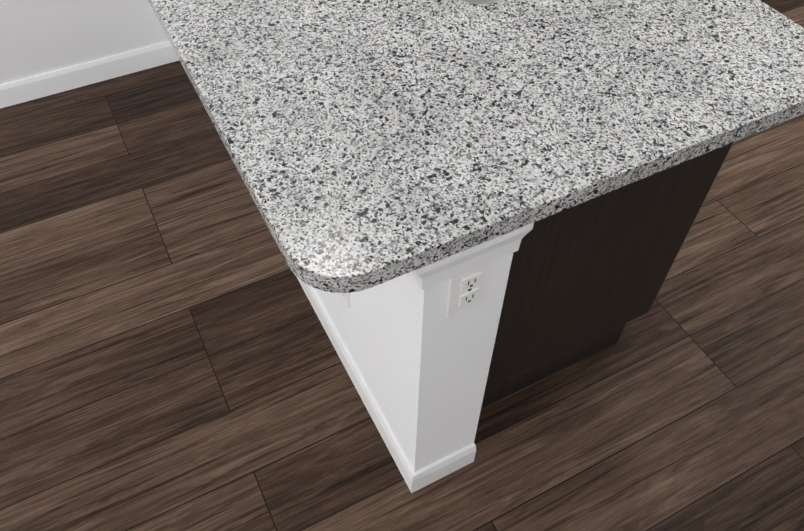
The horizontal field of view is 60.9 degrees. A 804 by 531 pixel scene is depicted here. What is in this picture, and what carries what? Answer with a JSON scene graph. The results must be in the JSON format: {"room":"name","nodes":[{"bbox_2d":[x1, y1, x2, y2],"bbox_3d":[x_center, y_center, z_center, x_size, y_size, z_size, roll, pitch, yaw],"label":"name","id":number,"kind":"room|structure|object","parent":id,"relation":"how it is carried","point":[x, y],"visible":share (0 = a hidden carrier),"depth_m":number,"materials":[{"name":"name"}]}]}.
{"room":"kitchen","nodes":[
{"label":"kitchen","id":0,"kind":"room"},
{"bbox_2d":[0,0,168,84],"bbox_3d":[-0.556,-1.863,1.813,8.630,2.740,0.100,-22,54,-17],"label":"wall","id":1,"kind":"structure","parent":0,"point":[38,37],"depth_m":2.48,"materials":[{"name":"white paint"}]},
{"bbox_2d":[0,41,175,108],"bbox_3d":[-2.578,-0.179,2.141,3.840,0.085,0.013,-22,54,-17],"label":"baseboard","id":2,"kind":"structure","parent":1,"relation":"attached to","point":[69,78],"depth_m":2.59,"materials":[{"name":"white paint"}]},
{"bbox_2d":[0,0,803,530],"bbox_3d":[0.513,0.642,1.590,8.630,0.050,4.800,-22,54,-17],"label":"floor","id":3,"kind":"structure","parent":0,"point":[170,360],"depth_m":1.83,"materials":[{"name":"wood"}]},
{"bbox_2d":[314,253,512,471],"bbox_3d":[-0.349,-0.457,1.871,0.160,0.884,1.968,-22,54,-17],"label":"wall","id":4,"kind":"structure","parent":3,"relation":"on","point":[422,361],"depth_m":1.34,"materials":[{"name":"white paint"}]},
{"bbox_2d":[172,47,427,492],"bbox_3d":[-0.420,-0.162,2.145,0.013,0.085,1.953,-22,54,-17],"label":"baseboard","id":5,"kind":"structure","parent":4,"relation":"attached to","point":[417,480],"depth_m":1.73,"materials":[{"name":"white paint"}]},
{"bbox_2d":[340,293,350,307],"bbox_3d":[-0.137,0.033,1.530,0.009,0.118,0.072,-22,54,-17],"label":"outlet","id":6,"kind":"object","parent":4,"relation":"attached to","point":[346,297],"depth_m":1.54,"materials":[{"name":"white plastic"}]},
{"bbox_2d":[446,262,491,318],"bbox_3d":[0.107,0.037,1.086,0.072,0.118,0.009,-22,54,-17],"label":"outlet","id":7,"kind":"object","parent":4,"relation":"attached to","point":[467,290],"visible":0.98,"depth_m":1.08,"materials":[{"name":"white plastic"}]},
{"bbox_2d":[410,223,533,289],"bbox_3d":[0.030,-0.116,1.083,0.190,0.082,0.330,-22,54,-17],"label":"cap","id":8,"kind":"object","parent":4,"relation":"attached to","point":[449,267],"visible":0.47,"depth_m":1.00,"materials":[{"name":"white paint"}]},
{"bbox_2d":[481,142,732,408],"bbox_3d":[0.140,-0.416,1.842,0.658,0.883,1.230,-22,54,-17],"label":"base cabinet","id":9,"kind":"object","parent":3,"relation":"on","point":[586,279],"visible":0.17,"depth_m":1.50,"materials":[{"name":"brown wood"}]},
{"bbox_3d":[1.682,-1.846,3.012,3.758,0.883,0.638,-22,54,-17],"label":"base cabinet","id":10,"kind":"object","parent":3,"relation":"on","visible":0},
{"bbox_2d":[148,0,803,292],"bbox_3d":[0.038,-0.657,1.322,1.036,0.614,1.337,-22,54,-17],"label":"countertop","id":11,"kind":"structure","parent":10,"relation":"on","point":[368,144],"depth_m":0.76,"materials":[{"name":"stone"}]}
]}

